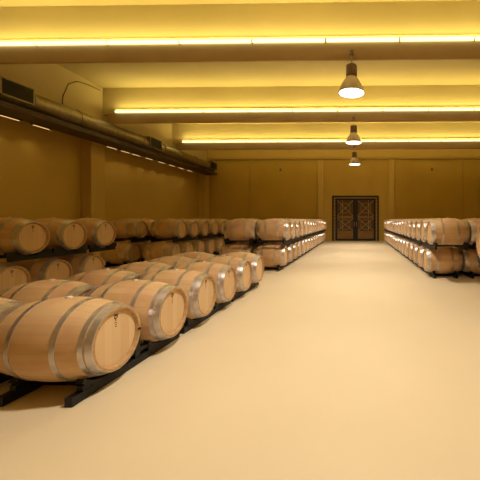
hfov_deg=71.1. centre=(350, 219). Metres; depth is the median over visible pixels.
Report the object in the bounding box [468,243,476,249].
rack
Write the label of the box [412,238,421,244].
rack
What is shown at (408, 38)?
batten
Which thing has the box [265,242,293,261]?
wine barrel
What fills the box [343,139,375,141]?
batten
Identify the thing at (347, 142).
diffuser
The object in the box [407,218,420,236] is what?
wine barrel
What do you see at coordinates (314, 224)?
wine barrel
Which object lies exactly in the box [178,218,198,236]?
wine barrel
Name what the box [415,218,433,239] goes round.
wine barrel
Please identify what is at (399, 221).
wine barrel
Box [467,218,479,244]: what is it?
wine barrel
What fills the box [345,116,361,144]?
pendant lamp
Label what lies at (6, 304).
wine barrel
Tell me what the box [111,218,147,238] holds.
wine barrel
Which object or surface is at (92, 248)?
rack
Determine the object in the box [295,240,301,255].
wine barrel
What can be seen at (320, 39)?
light
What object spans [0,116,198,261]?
wall
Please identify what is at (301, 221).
wine barrel
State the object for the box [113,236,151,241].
rack
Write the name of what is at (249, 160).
ceiling beam
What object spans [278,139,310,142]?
batten
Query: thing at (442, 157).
ceiling beam
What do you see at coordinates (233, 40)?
light
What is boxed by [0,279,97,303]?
wine barrel
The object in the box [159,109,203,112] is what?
batten
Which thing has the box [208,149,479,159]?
ceiling beam
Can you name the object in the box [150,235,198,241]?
rack
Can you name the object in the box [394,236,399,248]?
wine barrel
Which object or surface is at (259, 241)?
rack
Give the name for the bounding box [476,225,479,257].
wine barrel
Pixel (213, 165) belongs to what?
grille
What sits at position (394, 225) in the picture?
wine barrel
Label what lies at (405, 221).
wine barrel
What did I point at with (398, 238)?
wine barrel
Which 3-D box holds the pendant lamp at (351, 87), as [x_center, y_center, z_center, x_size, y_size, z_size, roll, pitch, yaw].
[0.011,-3.502,7.331,0.644,1.035,0.644,0,0,1]
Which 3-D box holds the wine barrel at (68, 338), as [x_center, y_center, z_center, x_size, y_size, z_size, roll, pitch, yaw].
[-2.450,1.014,2.697,0.888,0.703,0.690,0,0,1]
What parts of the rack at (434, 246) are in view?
frame, frame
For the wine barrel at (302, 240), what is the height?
0.702 m
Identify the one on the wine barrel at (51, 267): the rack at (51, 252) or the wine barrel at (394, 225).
the rack at (51, 252)
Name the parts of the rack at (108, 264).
frame, frame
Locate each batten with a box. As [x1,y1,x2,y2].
[0,40,36,46]
[34,39,108,46]
[106,38,179,45]
[115,109,159,113]
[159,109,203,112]
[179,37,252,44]
[182,140,214,142]
[203,108,248,112]
[214,140,246,142]
[246,139,278,142]
[248,108,292,112]
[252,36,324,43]
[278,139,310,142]
[293,108,337,111]
[311,139,342,141]
[326,36,398,43]
[338,107,382,111]
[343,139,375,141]
[376,139,407,141]
[383,107,427,111]
[400,35,473,42]
[408,139,440,141]
[428,107,473,110]
[441,138,473,141]
[473,35,479,41]
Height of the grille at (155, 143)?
0.405 m
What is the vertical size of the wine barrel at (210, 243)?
0.703 m
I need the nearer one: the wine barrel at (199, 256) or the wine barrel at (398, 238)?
the wine barrel at (199, 256)
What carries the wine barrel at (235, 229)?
on the rack at (227, 241)
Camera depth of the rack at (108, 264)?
9.64 m
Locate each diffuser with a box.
[339,88,363,97]
[346,141,360,143]
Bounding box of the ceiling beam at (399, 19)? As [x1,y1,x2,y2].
[0,1,479,63]
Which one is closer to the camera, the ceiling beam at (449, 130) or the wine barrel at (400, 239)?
the wine barrel at (400, 239)
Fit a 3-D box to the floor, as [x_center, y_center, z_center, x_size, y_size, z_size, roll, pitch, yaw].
[0.163,1.530,8.498,21.800,0.200,26.000,0,0,1]
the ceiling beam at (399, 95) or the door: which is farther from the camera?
the door
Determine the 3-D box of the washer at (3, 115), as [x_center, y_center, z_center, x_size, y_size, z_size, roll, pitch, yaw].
[-9.978,-2.998,9.063,0.100,0.043,0.600,0,0,1]
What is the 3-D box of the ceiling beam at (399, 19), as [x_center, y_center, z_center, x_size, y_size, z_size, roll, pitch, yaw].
[0.346,-4.565,7.605,20.800,1.470,0.420,0,0,1]
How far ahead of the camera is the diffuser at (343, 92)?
7.30 m
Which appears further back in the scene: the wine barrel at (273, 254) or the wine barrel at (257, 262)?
the wine barrel at (273, 254)
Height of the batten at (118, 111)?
0.170 m
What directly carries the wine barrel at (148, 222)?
on the rack at (146, 238)
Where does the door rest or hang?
in the wall at (422, 192)
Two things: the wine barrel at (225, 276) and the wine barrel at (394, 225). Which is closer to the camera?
the wine barrel at (225, 276)
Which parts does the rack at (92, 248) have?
frame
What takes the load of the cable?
attached to the wall at (40, 168)
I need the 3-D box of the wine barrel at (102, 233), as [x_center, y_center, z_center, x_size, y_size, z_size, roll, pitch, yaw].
[-5.888,0.293,6.924,0.880,0.703,0.690,0,0,1]
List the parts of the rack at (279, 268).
frame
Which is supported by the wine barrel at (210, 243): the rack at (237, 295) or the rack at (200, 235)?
the rack at (200, 235)
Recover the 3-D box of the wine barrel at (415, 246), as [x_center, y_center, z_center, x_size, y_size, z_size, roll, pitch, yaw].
[2.352,1.014,9.457,0.880,0.703,0.690,0,0,1]
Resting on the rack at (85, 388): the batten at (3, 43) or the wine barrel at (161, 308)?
the wine barrel at (161, 308)
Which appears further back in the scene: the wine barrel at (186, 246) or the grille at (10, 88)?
the wine barrel at (186, 246)
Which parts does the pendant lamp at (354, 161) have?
lamp shade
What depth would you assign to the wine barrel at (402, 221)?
12.06 m
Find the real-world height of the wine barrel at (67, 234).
0.703 m
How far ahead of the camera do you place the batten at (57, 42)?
7.48 m
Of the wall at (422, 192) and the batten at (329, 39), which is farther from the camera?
the wall at (422, 192)
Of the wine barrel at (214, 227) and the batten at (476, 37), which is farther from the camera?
the wine barrel at (214, 227)
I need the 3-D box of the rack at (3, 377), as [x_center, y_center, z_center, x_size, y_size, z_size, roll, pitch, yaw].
[-3.361,1.280,3.103,0.600,0.300,1.435,0,0,1]
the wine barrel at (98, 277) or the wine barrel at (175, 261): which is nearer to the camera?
the wine barrel at (98, 277)
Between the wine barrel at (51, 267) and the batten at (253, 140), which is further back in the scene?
the batten at (253, 140)
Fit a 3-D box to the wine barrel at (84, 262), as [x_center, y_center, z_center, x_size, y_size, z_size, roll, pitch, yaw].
[-5.894,1.014,6.597,0.880,0.703,0.690,0,0,1]
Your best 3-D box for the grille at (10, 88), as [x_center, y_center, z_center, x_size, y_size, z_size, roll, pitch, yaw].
[-9.216,-3.572,8.598,0.022,0.405,0.780,0,0,1]
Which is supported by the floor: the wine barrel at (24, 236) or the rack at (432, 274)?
the rack at (432, 274)
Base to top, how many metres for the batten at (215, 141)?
0.170 m
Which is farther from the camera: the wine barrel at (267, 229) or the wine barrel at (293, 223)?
the wine barrel at (293, 223)
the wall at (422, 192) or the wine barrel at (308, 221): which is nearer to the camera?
the wine barrel at (308, 221)
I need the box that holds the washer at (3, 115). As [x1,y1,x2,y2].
[0,113,22,120]
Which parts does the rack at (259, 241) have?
frame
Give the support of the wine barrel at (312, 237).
on the rack
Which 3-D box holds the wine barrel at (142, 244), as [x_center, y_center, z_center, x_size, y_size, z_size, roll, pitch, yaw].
[-7.141,1.014,10.427,0.880,0.703,0.690,0,0,1]
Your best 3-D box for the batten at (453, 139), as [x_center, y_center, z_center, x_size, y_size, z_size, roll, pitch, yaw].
[5.731,-4.305,16.680,1.742,0.170,0.147,0,0,1]
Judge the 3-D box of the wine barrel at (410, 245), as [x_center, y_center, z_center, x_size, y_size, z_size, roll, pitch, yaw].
[2.367,1.014,10.232,0.880,0.703,0.690,0,0,1]
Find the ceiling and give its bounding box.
[0,0,479,123]
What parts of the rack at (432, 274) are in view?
frame, frame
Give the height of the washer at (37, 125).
0.043 m
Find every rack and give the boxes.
[0,245,87,261]
[0,331,179,407]
[0,373,13,382]
[70,242,116,251]
[105,258,145,266]
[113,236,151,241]
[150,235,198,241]
[180,300,230,333]
[192,233,217,238]
[224,239,257,244]
[231,282,258,301]
[257,237,294,244]
[264,262,289,270]
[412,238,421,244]
[421,267,457,278]
[422,240,467,249]
[458,271,479,278]
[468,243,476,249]
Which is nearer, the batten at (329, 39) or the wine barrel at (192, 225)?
the batten at (329, 39)
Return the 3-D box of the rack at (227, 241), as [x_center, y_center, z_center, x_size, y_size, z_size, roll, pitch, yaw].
[-3.150,0.607,9.400,0.760,0.160,1.535,0,0,1]
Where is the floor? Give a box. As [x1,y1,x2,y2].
[0,241,479,479]
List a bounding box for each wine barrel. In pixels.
[0,217,49,254]
[0,262,30,291]
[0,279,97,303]
[0,296,140,381]
[0,297,25,315]
[7,257,72,281]
[34,217,86,250]
[54,253,104,275]
[66,268,142,285]
[74,217,115,246]
[83,279,187,343]
[100,241,140,263]
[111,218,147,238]
[114,261,174,274]
[128,241,152,259]
[137,218,155,235]
[138,268,216,318]
[143,241,181,260]
[147,256,198,266]
[150,218,186,238]
[167,240,194,252]
[173,261,236,303]
[174,251,216,260]
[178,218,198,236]
[188,239,205,251]
[190,218,209,235]
[198,238,214,253]
[198,256,251,291]
[201,219,218,234]
[209,237,223,252]
[211,219,224,233]
[217,251,263,283]
[219,243,254,254]
[223,218,257,240]
[238,242,260,246]
[253,243,287,266]
[256,218,290,240]
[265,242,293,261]
[280,218,295,238]
[286,218,300,236]
[291,218,303,235]
[291,241,297,258]
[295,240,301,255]
[298,219,307,234]
[299,239,305,253]
[302,219,310,233]
[302,237,308,251]
[305,219,312,232]
[306,236,310,249]
[308,219,315,232]
[309,236,313,247]
[310,219,317,231]
[393,219,400,232]
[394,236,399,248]
[396,237,402,249]
[398,219,405,233]
[399,238,404,251]
[400,219,408,234]
[402,239,407,254]
[403,218,416,235]
[405,240,412,256]
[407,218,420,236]
[408,242,416,259]
[410,218,426,238]
[412,243,422,262]
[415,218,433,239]
[417,245,428,266]
[420,218,439,241]
[423,247,462,273]
[426,218,469,244]
[461,248,479,273]
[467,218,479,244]
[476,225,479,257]
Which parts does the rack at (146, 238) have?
frame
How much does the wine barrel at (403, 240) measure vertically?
0.702 m
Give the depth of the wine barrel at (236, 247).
8.76 m
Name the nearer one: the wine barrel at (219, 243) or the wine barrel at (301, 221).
the wine barrel at (301, 221)
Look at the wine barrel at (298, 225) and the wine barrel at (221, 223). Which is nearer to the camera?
the wine barrel at (298, 225)
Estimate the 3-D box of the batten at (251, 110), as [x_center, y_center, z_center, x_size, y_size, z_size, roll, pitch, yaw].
[-3.157,-4.305,12.149,1.742,0.170,0.147,0,0,1]
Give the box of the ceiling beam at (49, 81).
[0,64,208,160]
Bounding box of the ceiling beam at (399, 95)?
[103,85,479,123]
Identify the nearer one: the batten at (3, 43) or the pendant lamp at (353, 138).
the batten at (3, 43)
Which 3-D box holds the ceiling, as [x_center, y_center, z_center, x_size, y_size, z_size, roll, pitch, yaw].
[0.163,-5.400,8.498,21.800,0.200,26.000,0,0,1]
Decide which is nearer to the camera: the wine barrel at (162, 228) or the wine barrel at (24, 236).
the wine barrel at (24, 236)
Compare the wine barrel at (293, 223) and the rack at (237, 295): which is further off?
the wine barrel at (293, 223)
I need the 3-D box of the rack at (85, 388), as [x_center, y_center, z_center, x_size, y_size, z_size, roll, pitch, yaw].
[-2.411,1.280,3.084,0.600,0.300,1.435,0,0,1]
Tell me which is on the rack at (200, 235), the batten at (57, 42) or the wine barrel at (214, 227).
the wine barrel at (214, 227)
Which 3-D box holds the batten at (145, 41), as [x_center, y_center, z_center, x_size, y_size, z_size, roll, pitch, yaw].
[-5.007,-4.305,7.484,1.742,0.170,0.147,0,0,1]
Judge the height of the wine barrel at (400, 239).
0.702 m
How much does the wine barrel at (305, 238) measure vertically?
0.702 m
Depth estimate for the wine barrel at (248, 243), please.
9.60 m
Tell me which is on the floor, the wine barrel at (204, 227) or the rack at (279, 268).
the rack at (279, 268)
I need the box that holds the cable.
[62,81,98,104]
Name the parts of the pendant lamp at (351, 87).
lamp shade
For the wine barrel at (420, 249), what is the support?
on the rack at (432, 274)
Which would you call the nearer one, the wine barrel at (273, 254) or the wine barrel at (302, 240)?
the wine barrel at (273, 254)
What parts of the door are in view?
rail, panel, frame, glass, rail, panel, frame, glass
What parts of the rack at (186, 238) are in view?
frame, frame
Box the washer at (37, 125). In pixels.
[30,123,51,129]
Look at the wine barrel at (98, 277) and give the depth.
4.08 m
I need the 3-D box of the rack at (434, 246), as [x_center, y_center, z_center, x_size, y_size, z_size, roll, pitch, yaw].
[2.321,0.607,7.844,0.760,0.160,1.535,0,0,1]
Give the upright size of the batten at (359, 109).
0.170 m
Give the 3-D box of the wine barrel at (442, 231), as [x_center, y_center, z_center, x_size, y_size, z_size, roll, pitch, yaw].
[2.314,0.293,7.457,0.880,0.703,0.690,0,0,1]
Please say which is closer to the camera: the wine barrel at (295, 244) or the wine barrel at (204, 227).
the wine barrel at (295, 244)
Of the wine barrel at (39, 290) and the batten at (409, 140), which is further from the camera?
the batten at (409, 140)
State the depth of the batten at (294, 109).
12.10 m
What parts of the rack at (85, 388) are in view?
frame, frame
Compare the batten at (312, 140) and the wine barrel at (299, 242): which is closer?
the wine barrel at (299, 242)
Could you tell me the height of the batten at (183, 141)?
0.170 m
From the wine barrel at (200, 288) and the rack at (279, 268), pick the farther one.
the rack at (279, 268)
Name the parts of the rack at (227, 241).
frame, frame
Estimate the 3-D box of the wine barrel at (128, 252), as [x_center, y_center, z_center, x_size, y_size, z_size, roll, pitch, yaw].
[-7.156,1.014,9.652,0.880,0.703,0.690,0,0,1]
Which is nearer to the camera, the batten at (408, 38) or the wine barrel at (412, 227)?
the batten at (408, 38)
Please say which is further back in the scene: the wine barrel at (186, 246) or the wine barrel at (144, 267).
the wine barrel at (186, 246)
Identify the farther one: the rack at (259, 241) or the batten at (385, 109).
the batten at (385, 109)
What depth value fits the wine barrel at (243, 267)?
5.62 m
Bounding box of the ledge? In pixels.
[0,100,216,174]
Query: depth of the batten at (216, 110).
12.19 m
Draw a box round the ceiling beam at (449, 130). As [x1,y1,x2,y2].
[172,122,479,149]
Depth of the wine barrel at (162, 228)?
9.67 m
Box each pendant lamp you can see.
[338,49,364,98]
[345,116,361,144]
[349,145,360,165]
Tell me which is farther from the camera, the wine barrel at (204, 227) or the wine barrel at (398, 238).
the wine barrel at (398, 238)
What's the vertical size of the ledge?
0.160 m
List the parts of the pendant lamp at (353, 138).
lamp shade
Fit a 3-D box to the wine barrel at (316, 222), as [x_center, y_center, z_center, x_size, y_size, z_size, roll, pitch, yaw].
[-2.109,0.294,15.193,0.880,0.702,0.690,0,0,1]
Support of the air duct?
on the ledge
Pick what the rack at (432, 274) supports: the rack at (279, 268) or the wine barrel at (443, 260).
the wine barrel at (443, 260)
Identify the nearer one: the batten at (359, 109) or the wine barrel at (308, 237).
the batten at (359, 109)
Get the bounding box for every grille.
[2,77,33,103]
[151,137,161,149]
[211,161,216,169]
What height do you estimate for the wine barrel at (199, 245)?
0.703 m
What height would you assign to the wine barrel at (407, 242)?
0.702 m
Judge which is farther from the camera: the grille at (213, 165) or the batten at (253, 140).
the grille at (213, 165)
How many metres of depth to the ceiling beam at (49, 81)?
11.08 m
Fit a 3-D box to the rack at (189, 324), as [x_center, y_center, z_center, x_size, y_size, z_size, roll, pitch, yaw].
[-2.382,1.280,4.614,0.600,0.300,1.435,0,0,1]
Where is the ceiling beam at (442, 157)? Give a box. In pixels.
[207,156,479,159]
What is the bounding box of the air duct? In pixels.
[0,76,216,171]
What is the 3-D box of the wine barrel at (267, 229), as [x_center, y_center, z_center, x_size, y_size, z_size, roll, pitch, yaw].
[-2.228,0.293,8.994,0.880,0.703,0.690,0,0,1]
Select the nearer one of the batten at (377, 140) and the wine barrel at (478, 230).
the wine barrel at (478, 230)
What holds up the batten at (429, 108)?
attached to the ceiling beam at (399, 95)
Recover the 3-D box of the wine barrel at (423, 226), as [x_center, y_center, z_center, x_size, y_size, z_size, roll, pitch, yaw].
[2.329,0.293,8.232,0.880,0.703,0.690,0,0,1]
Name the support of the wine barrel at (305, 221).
on the rack
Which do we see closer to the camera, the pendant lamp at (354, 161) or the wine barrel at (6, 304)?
the wine barrel at (6, 304)
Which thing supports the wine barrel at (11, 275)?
on the rack
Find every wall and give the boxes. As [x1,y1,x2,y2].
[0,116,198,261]
[209,159,479,240]
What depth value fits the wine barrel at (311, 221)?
13.53 m
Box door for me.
[332,196,378,240]
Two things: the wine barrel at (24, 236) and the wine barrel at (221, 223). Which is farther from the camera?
the wine barrel at (221, 223)
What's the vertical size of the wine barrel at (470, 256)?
0.703 m
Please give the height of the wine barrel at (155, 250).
0.703 m

